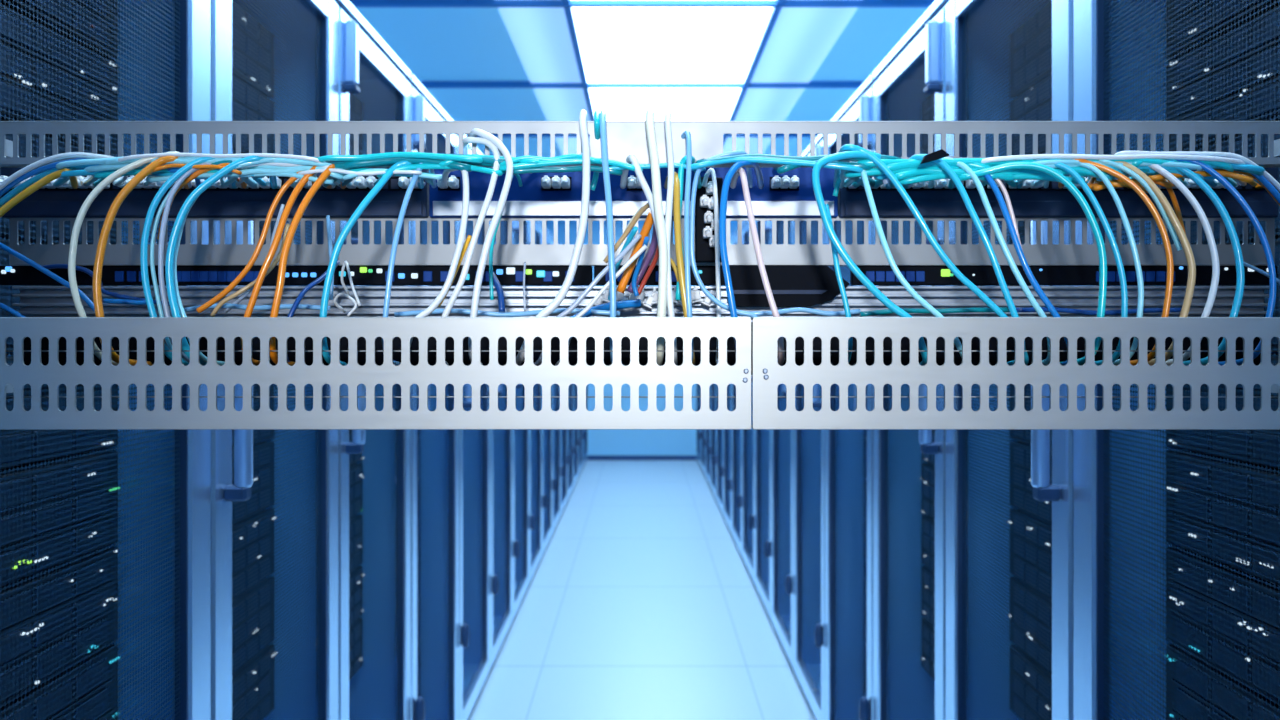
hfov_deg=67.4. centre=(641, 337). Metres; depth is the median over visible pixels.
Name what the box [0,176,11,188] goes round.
plug
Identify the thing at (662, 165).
cable
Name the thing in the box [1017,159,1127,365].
cable
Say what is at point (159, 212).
cable
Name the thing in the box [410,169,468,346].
cable
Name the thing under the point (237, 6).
server
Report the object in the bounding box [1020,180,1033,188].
plug
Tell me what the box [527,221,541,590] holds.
tall cabinet
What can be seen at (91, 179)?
cable
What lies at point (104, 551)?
server
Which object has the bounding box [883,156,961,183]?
cable
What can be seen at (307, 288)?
cable
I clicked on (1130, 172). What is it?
cable
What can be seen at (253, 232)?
server
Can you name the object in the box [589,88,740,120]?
diffuser
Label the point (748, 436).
tall cabinet
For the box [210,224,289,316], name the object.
cable
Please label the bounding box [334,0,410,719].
tall cabinet
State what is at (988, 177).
cable
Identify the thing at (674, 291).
clip
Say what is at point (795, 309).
cable
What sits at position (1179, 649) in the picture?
server
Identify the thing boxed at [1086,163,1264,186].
cable
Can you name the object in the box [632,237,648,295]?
cable
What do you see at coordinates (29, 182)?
cable
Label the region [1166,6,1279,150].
server
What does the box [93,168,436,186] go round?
cable
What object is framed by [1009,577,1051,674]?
server
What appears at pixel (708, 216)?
plug
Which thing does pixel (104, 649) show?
server
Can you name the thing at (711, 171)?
cable
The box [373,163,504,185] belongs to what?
cable
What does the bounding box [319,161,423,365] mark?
cable
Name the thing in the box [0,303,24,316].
cable
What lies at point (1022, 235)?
server
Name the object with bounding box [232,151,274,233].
server
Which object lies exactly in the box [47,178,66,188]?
plug
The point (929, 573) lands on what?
server
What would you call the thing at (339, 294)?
cable
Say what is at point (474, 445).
tall cabinet
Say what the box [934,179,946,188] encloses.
plug
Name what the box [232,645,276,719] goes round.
server
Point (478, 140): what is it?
cable
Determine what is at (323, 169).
cable
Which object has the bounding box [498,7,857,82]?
recessed light
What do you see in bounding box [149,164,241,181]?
cable
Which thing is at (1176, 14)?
server
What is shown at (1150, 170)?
cable
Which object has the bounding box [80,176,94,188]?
plug
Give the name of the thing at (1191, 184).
plug
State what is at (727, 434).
tall cabinet
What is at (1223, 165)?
cable
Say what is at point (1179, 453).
server
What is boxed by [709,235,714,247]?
plug
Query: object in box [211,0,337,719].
tall cabinet
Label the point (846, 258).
cable
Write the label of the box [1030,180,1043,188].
plug
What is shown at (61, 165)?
cable
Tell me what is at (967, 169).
cable
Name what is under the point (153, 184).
plug
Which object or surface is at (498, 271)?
indicator light
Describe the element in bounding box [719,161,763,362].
cable
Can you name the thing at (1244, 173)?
cable
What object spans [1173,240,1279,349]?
server
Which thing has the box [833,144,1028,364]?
cable
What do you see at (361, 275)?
switch
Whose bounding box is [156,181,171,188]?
plug
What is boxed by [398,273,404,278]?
indicator light
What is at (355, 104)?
server
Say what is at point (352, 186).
plug
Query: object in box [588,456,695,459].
baseboard
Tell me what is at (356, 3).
ceiling light
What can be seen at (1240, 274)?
cable
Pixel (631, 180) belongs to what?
plug
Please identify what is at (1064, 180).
cable
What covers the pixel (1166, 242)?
cable
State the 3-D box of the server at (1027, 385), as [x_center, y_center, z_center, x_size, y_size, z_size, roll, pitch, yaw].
[1.018,0.132,1.624,0.604,0.128,0.518,0,0,0]
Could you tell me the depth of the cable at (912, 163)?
0.76 m
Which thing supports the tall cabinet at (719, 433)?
on the floor
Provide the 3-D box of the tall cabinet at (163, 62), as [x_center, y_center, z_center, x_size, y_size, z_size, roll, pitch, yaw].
[-1.081,0.328,0.972,1.038,2.045,0.735,0,0,0]
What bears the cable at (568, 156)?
attached to the rail at (624, 138)
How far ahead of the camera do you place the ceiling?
4.64 m
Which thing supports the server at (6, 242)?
in the tall cabinet at (163, 62)
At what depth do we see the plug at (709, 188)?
0.83 m
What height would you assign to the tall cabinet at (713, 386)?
2.045 m
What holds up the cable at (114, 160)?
attached to the rail at (624, 138)
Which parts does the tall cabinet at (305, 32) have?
handle mount, handle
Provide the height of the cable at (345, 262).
0.039 m
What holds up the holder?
attached to the panel at (531, 200)
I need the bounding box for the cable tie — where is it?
[920,149,948,163]
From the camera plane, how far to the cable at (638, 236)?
0.76 m
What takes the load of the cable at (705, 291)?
on the cable tray
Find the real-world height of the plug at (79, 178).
0.011 m
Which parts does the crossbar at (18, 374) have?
stiffening rod, stiffening rod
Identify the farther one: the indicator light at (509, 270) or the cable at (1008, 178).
the indicator light at (509, 270)
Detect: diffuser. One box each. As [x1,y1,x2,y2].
[572,7,772,82]
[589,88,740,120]
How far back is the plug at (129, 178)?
0.85 m
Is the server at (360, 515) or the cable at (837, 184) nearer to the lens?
the cable at (837, 184)
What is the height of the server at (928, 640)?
0.128 m
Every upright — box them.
[6,139,13,392]
[1271,139,1279,392]
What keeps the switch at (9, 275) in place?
attached to the rail at (118, 254)
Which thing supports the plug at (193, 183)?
attached to the panel at (337, 202)
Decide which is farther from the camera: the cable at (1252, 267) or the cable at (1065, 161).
the cable at (1252, 267)
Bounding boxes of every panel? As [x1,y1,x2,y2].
[1,167,428,217]
[429,167,837,217]
[838,167,1277,217]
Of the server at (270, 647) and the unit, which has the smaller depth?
the unit
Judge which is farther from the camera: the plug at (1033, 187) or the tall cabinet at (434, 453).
the tall cabinet at (434, 453)
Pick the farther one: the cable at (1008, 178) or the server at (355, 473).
the server at (355, 473)
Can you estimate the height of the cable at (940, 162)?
0.171 m
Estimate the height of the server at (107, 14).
0.128 m
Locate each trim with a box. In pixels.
[419,81,864,87]
[465,134,818,136]
[562,0,593,120]
[723,0,784,145]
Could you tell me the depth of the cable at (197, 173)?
0.76 m
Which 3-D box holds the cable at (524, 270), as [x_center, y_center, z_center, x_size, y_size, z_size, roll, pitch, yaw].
[-0.103,-0.045,0.845,0.003,0.045,0.012,0,0,0]
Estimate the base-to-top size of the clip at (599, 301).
0.015 m
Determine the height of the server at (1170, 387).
0.128 m
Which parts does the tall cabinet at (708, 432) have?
panel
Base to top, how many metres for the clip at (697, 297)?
0.015 m
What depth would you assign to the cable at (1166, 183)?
0.77 m
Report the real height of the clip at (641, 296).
0.015 m
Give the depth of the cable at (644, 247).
0.76 m
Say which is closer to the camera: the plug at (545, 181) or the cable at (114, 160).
the cable at (114, 160)
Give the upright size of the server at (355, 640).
0.128 m
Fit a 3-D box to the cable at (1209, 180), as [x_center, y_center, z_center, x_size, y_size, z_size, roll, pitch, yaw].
[0.343,-0.132,0.800,0.312,0.011,0.071,0,0,0]
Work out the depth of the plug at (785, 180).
0.85 m
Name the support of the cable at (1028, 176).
attached to the rail at (624, 138)
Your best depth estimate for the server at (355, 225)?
2.40 m
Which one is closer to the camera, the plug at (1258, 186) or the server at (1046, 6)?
the plug at (1258, 186)
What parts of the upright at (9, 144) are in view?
arm, arm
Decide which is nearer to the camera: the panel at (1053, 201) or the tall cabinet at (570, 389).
the panel at (1053, 201)
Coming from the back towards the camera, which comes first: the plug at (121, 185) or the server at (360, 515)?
the server at (360, 515)
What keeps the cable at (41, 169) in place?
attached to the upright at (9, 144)
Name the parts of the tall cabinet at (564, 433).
panel, door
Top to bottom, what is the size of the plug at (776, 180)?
0.011 m
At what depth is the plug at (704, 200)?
0.83 m
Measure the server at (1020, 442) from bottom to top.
0.128 m
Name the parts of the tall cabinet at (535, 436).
panel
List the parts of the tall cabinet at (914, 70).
panel, roof panel, handle, handle mount, handle mount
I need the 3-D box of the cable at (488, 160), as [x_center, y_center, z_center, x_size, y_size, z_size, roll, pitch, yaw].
[-0.237,-0.145,0.804,0.288,0.027,0.088,0,0,0]
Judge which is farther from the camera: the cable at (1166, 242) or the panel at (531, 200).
the panel at (531, 200)
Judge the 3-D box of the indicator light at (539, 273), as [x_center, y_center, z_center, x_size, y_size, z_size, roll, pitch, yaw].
[-0.092,-0.058,0.870,0.008,0.006,0.002,0,0,0]
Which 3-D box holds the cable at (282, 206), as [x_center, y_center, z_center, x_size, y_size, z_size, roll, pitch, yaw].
[-0.324,-0.068,0.809,0.050,0.095,0.018,0,0,-39]
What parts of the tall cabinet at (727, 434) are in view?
panel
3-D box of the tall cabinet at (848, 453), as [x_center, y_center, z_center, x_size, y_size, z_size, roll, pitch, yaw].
[1.081,0.328,2.828,1.038,2.045,0.647,0,0,0]
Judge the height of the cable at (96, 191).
0.174 m
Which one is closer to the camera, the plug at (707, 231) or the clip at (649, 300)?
the plug at (707, 231)
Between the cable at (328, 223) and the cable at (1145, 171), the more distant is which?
the cable at (328, 223)
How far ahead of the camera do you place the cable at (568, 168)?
0.77 m
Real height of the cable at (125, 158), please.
0.015 m
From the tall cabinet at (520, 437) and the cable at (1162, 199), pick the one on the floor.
the tall cabinet at (520, 437)
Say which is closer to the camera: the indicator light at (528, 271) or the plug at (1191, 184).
the plug at (1191, 184)
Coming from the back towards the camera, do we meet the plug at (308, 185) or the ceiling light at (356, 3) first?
the ceiling light at (356, 3)
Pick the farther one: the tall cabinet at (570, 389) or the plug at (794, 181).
the tall cabinet at (570, 389)
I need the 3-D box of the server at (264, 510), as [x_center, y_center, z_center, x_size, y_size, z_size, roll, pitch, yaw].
[-1.017,0.398,1.624,0.606,0.128,0.518,0,0,0]
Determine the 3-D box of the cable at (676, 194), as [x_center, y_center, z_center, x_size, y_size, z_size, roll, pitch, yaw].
[0.033,-0.056,0.791,0.024,0.162,0.092,0,0,-6]
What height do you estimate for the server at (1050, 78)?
0.128 m
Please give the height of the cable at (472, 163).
0.023 m
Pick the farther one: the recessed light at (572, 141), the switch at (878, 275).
the recessed light at (572, 141)
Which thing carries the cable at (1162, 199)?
on the cable tray
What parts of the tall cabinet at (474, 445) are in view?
handle mount, roof panel, handle, panel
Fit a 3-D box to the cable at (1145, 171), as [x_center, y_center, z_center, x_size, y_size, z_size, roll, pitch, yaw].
[0.460,-0.134,0.798,0.163,0.011,0.075,0,0,0]
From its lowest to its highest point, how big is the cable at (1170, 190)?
0.061 m
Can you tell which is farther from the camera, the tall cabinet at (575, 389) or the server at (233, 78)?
the tall cabinet at (575, 389)
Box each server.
[0,0,117,58]
[0,4,117,154]
[0,134,116,244]
[0,240,117,349]
[0,353,117,468]
[0,451,119,586]
[0,548,117,704]
[0,644,119,719]
[232,2,274,97]
[232,76,274,153]
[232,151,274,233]
[232,384,274,447]
[232,441,274,523]
[232,509,274,598]
[232,577,274,674]
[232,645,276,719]
[253,232,274,285]
[349,94,362,150]
[349,430,362,465]
[349,463,362,518]
[349,514,362,572]
[349,566,362,626]
[349,618,362,680]
[351,222,357,237]
[921,94,934,150]
[921,430,934,465]
[921,463,934,518]
[921,514,934,572]
[921,566,934,626]
[921,618,934,680]
[1009,2,1051,97]
[1009,76,1051,154]
[1009,232,1051,285]
[1009,384,1051,447]
[1009,441,1051,523]
[1009,509,1051,598]
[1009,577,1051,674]
[1009,645,1051,719]
[1018,151,1051,233]
[1166,0,1279,58]
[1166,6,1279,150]
[1166,353,1279,468]
[1166,451,1279,585]
[1166,548,1279,702]
[1166,644,1279,719]
[1167,134,1279,244]
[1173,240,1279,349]
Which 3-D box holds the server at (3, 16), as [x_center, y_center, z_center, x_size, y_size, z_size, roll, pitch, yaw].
[-1.017,-0.314,0.972,0.606,0.128,0.699,0,0,0]
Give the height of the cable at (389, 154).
0.028 m
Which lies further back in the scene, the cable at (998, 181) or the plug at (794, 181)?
the plug at (794, 181)
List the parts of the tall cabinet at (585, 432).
door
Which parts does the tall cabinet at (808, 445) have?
panel, roof panel, handle, handle mount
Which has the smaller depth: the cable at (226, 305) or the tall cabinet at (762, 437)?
the cable at (226, 305)
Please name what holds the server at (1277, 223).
in the tall cabinet at (1120, 62)
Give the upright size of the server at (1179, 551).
0.128 m
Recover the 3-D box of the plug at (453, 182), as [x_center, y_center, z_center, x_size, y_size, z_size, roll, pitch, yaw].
[-0.167,-0.138,0.849,0.008,0.011,0.022,0,0,0]
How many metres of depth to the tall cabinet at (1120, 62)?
1.27 m
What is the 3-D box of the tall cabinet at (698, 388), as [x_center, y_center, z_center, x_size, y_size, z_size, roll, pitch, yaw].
[1.081,0.328,10.152,1.038,2.045,0.887,0,0,0]
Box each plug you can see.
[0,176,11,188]
[43,184,55,188]
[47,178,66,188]
[63,180,72,188]
[69,176,87,188]
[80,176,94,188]
[113,176,127,187]
[124,176,141,188]
[137,178,152,188]
[148,182,160,188]
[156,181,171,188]
[191,179,202,186]
[213,177,227,188]
[257,176,270,188]
[266,176,280,188]
[304,181,311,188]
[346,179,355,188]
[354,176,366,188]
[365,176,376,188]
[398,176,408,188]
[409,177,418,188]
[437,180,447,188]
[448,176,458,188]
[541,176,550,188]
[552,176,560,188]
[561,176,569,188]
[628,176,635,188]
[636,178,641,188]
[700,195,708,207]
[703,226,711,238]
[704,211,712,223]
[706,181,712,194]
[708,197,713,209]
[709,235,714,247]
[771,176,780,188]
[780,176,789,188]
[789,176,798,188]
[912,182,924,188]
[923,181,935,188]
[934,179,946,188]
[966,180,975,188]
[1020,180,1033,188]
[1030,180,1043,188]
[1185,178,1196,187]
[1213,184,1223,188]
[1255,180,1273,188]
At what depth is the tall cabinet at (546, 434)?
6.35 m
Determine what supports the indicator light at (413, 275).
attached to the switch at (361, 275)
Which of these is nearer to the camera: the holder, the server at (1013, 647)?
the holder
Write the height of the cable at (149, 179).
0.015 m
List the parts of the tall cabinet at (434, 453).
handle, roof panel, panel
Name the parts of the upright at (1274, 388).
arm, arm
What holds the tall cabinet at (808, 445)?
on the floor
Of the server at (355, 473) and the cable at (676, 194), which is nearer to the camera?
the cable at (676, 194)
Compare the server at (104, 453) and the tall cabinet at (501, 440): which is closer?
the server at (104, 453)
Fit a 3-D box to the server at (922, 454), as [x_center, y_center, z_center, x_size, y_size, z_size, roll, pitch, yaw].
[1.017,0.252,2.203,0.606,0.128,0.551,0,0,0]
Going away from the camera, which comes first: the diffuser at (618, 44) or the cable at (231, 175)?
the cable at (231, 175)
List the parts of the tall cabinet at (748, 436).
panel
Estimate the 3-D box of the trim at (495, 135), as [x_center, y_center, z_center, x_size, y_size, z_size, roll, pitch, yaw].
[0.000,-1.335,6.300,3.320,0.030,0.028,0,0,0]
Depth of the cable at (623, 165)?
0.76 m
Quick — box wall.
[541,221,742,459]
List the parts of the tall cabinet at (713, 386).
door, panel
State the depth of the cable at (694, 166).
0.76 m
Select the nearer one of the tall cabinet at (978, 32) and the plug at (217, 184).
the plug at (217, 184)
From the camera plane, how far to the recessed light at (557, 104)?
5.46 m
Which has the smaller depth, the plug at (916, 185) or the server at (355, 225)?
the plug at (916, 185)
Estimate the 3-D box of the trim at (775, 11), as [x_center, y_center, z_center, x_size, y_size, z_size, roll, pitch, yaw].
[0.547,-1.337,4.010,0.028,0.026,13.220,0,0,0]
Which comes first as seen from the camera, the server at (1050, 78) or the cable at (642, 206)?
the cable at (642, 206)
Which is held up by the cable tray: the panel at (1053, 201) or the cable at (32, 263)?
the cable at (32, 263)
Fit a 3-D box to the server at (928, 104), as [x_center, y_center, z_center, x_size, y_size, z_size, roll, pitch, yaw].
[1.018,-0.546,2.203,0.604,0.128,0.551,0,0,0]
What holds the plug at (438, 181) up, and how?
attached to the panel at (531, 200)
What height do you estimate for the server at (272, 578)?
0.128 m
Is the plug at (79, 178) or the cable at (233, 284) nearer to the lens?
the cable at (233, 284)
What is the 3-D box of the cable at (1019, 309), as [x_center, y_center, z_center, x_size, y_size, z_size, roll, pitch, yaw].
[0.379,-0.022,0.800,0.137,0.007,0.007,0,0,0]
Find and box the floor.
[469,460,814,719]
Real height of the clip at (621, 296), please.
0.015 m
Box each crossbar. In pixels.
[0,317,750,429]
[751,317,1279,429]
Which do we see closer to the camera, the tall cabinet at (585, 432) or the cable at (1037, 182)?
the cable at (1037, 182)
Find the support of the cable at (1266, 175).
hanging from the rail at (624, 138)
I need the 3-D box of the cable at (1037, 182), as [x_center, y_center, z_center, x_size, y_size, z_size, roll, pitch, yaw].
[0.372,-0.136,0.797,0.115,0.009,0.076,0,0,0]
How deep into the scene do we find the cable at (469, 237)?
0.76 m
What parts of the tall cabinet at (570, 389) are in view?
panel, door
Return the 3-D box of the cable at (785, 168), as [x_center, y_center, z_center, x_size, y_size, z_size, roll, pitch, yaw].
[0.153,-0.142,0.799,0.090,0.023,0.087,0,0,10]
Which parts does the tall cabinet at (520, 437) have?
panel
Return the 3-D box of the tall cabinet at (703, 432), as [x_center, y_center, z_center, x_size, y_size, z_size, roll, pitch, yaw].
[1.081,0.328,9.377,1.038,2.045,0.647,0,0,0]
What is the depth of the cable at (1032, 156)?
0.76 m
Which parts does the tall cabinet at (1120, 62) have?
door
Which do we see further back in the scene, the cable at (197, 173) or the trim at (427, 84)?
the trim at (427, 84)
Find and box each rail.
[0,121,1279,166]
[9,216,1274,265]
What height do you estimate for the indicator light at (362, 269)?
0.005 m
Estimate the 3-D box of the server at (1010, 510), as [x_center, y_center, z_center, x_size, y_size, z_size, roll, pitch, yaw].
[1.017,0.398,1.624,0.606,0.128,0.518,0,0,0]
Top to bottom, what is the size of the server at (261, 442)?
0.128 m
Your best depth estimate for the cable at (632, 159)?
0.76 m
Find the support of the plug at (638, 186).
attached to the panel at (531, 200)
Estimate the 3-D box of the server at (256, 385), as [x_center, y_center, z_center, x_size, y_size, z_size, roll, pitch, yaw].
[-1.018,0.132,1.624,0.604,0.128,0.518,0,0,0]
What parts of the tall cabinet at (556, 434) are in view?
panel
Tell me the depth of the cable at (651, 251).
0.80 m
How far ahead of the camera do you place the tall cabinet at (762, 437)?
5.04 m
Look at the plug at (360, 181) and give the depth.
0.85 m
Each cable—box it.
[0,152,191,189]
[0,158,200,195]
[0,164,211,206]
[0,169,78,217]
[0,242,94,311]
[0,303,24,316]
[42,264,169,305]
[53,167,266,186]
[55,157,335,186]
[68,151,182,365]
[83,164,351,186]
[93,156,188,365]
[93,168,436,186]
[99,157,257,186]
[103,298,145,304]
[114,153,323,185]
[140,157,236,365]
[144,173,333,185]
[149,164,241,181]
[150,169,224,349]
[157,163,246,239]
[158,163,231,362]
[165,155,277,365]
[174,157,295,365]
[184,303,330,311]
[196,171,313,312]
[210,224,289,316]
[211,154,519,164]
[224,166,342,186]
[224,204,284,312]
[236,163,338,185]
[241,166,331,365]
[270,164,345,365]
[287,260,339,361]
[296,168,425,185]
[317,152,482,162]
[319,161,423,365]
[323,161,530,186]
[326,215,333,299]
[334,293,356,316]
[339,158,471,186]
[341,261,360,305]
[342,168,441,179]
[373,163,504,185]
[382,163,435,365]
[394,308,619,316]
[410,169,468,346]
[439,154,540,166]
[439,235,471,306]
[441,137,499,365]
[467,128,512,364]
[489,174,522,299]
[493,273,504,311]
[499,154,600,165]
[499,158,642,170]
[505,165,622,175]
[516,109,589,365]
[523,262,525,310]
[534,233,641,365]
[555,244,647,365]
[571,299,640,316]
[590,110,599,190]
[600,110,615,363]
[603,203,648,262]
[608,226,637,299]
[609,163,705,170]
[616,211,653,292]
[620,155,658,247]
[624,206,649,231]
[627,223,657,293]
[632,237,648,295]
[638,244,658,294]
[645,109,667,365]
[664,172,694,364]
[665,110,676,364]
[670,258,681,301]
[675,156,701,299]
[681,131,693,361]
[690,150,757,317]
[691,157,863,186]
[695,154,903,186]
[702,168,720,364]
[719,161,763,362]
[730,167,784,365]
[740,307,860,315]
[773,160,874,186]
[812,150,926,365]
[825,204,852,362]
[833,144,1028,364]
[833,167,906,195]
[839,162,961,356]
[843,166,1094,186]
[853,158,1187,186]
[859,307,1009,316]
[873,174,1217,186]
[874,160,997,187]
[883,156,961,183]
[890,168,1016,187]
[894,173,1085,186]
[904,154,1025,365]
[928,157,1049,365]
[948,162,1106,364]
[954,174,1066,365]
[961,179,1022,249]
[974,154,1245,185]
[981,166,1114,186]
[1016,159,1203,185]
[1016,307,1180,314]
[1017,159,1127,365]
[1033,164,1129,186]
[1043,163,1143,364]
[1058,159,1173,365]
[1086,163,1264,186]
[1086,177,1174,189]
[1087,159,1181,250]
[1092,180,1147,192]
[1096,168,1203,181]
[1114,151,1279,191]
[1114,164,1219,365]
[1115,161,1195,365]
[1122,169,1263,176]
[1130,159,1237,186]
[1148,171,1256,186]
[1156,159,1244,365]
[1160,160,1276,365]
[1166,188,1185,233]
[1176,160,1279,203]
[1181,169,1279,205]
[1244,262,1279,283]
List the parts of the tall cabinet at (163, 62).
door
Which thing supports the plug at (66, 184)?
attached to the panel at (337, 202)
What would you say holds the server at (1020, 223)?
in the tall cabinet at (978, 32)
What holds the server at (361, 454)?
in the tall cabinet at (369, 70)
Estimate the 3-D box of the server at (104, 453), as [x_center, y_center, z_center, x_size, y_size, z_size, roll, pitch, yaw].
[-1.017,0.218,0.972,0.606,0.128,0.699,0,0,0]
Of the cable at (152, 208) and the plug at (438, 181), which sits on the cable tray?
the cable at (152, 208)
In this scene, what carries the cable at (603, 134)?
hanging from the rail at (624, 138)
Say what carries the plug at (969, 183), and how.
attached to the panel at (1053, 201)
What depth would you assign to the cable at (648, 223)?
0.78 m
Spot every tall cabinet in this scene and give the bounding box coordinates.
[0,0,210,719]
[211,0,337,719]
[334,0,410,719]
[407,73,458,719]
[456,134,490,719]
[488,221,512,676]
[510,221,528,627]
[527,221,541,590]
[540,227,551,561]
[551,235,560,537]
[559,285,567,519]
[566,285,572,504]
[572,285,577,490]
[577,285,582,479]
[581,285,587,470]
[696,285,702,470]
[701,285,706,479]
[706,285,711,490]
[711,285,717,504]
[716,285,724,519]
[723,235,732,537]
[732,227,743,561]
[742,221,756,590]
[755,221,773,627]
[771,221,795,676]
[793,134,824,719]
[825,73,876,719]
[873,0,949,719]
[946,0,1072,719]
[1073,0,1279,719]
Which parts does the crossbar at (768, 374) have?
stiffening rod, stiffening rod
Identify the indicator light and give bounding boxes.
[5,266,11,271]
[360,267,366,272]
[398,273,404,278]
[411,273,417,278]
[496,269,502,274]
[506,267,514,273]
[525,269,531,274]
[536,270,544,276]
[552,271,558,276]
[941,269,949,276]
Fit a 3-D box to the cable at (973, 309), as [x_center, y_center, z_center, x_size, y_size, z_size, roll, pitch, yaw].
[0.244,-0.022,0.799,0.126,0.008,0.006,0,0,0]
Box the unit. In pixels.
[724,265,848,306]
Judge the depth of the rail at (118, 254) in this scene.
0.87 m
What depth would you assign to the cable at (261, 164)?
0.76 m
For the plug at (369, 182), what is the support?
attached to the panel at (337, 202)
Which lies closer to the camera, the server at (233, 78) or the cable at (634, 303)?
the cable at (634, 303)
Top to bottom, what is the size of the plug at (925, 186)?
0.011 m
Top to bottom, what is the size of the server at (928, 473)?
0.128 m
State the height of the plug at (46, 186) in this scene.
0.011 m
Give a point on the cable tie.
(939, 154)
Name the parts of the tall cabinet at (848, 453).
panel, roof panel, handle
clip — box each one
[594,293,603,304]
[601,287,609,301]
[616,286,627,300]
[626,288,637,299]
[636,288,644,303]
[643,292,654,308]
[651,287,657,303]
[672,286,677,302]
[691,287,695,303]
[693,286,702,302]
[701,290,712,306]
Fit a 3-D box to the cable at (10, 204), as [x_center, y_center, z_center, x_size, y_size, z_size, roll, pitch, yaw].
[-0.502,-0.102,0.801,0.087,0.074,0.074,0,0,0]
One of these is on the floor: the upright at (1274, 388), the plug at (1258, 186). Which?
the upright at (1274, 388)
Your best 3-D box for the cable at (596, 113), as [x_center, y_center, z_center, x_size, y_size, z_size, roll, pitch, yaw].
[-0.039,-0.156,0.794,0.010,0.063,0.060,0,0,-3]
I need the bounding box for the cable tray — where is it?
[12,286,1269,376]
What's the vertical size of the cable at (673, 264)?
0.041 m
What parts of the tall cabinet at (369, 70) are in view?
handle mount, handle mount, handle, roof panel, panel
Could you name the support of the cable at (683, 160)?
hanging from the rail at (624, 138)
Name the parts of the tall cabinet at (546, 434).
panel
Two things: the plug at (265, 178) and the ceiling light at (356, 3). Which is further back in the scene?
the ceiling light at (356, 3)
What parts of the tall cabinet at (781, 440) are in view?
panel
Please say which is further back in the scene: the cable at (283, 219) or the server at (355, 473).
the server at (355, 473)
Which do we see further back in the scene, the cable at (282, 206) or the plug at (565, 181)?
the plug at (565, 181)
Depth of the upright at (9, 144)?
0.87 m
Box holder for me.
[695,177,722,262]
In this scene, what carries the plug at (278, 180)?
attached to the panel at (337, 202)
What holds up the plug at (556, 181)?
attached to the panel at (531, 200)
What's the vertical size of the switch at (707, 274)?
0.018 m
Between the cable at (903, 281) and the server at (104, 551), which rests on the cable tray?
the cable at (903, 281)
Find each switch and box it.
[0,266,327,284]
[334,266,591,284]
[594,266,724,284]
[850,266,1276,284]
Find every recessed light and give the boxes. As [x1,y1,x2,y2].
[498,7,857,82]
[533,88,804,120]
[555,137,770,154]
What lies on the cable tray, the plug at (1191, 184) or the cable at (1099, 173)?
the cable at (1099, 173)
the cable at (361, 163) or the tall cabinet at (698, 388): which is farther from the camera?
the tall cabinet at (698, 388)
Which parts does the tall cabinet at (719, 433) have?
door, panel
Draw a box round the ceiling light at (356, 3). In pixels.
[349,0,934,6]
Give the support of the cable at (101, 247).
on the cable tray
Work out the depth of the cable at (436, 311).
0.80 m
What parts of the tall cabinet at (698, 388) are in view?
door, panel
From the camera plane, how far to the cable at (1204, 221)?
0.74 m
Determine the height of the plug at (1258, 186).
0.011 m
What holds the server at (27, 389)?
in the tall cabinet at (163, 62)
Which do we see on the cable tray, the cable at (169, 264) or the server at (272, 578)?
the cable at (169, 264)
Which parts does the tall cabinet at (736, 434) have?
panel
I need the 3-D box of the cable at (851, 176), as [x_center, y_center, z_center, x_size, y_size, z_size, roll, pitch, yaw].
[0.283,-0.133,0.799,0.242,0.011,0.074,0,0,0]
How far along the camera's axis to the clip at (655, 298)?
0.85 m
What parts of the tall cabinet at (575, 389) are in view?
panel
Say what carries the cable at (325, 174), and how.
on the cable tray
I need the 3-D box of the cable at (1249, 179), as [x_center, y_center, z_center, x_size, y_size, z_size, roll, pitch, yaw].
[0.468,-0.131,0.797,0.131,0.014,0.076,0,0,0]
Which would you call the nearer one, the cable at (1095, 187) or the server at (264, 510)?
the cable at (1095, 187)
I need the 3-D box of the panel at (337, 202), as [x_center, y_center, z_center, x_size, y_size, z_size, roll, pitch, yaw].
[-0.385,-0.132,0.867,0.383,0.046,0.015,0,0,0]
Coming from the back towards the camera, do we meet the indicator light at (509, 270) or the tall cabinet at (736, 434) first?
the tall cabinet at (736, 434)
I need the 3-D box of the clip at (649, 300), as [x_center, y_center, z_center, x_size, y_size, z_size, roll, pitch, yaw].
[0.006,-0.033,0.857,0.011,0.015,0.014,0,0,0]
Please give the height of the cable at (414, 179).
0.170 m
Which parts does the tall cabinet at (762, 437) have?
panel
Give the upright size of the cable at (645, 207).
0.050 m
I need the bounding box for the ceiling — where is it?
[355,7,928,156]
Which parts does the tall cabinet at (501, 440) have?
panel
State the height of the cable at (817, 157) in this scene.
0.028 m
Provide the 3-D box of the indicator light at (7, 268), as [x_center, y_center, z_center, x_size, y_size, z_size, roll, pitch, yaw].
[-0.574,-0.063,0.870,0.006,0.005,0.002,0,0,0]
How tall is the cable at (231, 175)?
0.011 m
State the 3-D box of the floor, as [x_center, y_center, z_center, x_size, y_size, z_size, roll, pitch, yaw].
[0.000,1.375,4.010,3.320,0.050,13.220,0,0,0]
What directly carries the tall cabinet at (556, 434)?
on the floor
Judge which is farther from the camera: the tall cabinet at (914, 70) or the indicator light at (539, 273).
the tall cabinet at (914, 70)
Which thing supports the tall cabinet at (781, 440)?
on the floor
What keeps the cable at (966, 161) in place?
attached to the rail at (624, 138)
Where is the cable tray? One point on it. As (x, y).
(35, 301)
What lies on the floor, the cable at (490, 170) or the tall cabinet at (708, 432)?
the tall cabinet at (708, 432)
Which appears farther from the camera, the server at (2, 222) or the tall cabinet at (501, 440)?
the tall cabinet at (501, 440)
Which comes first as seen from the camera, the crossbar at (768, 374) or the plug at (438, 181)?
the crossbar at (768, 374)

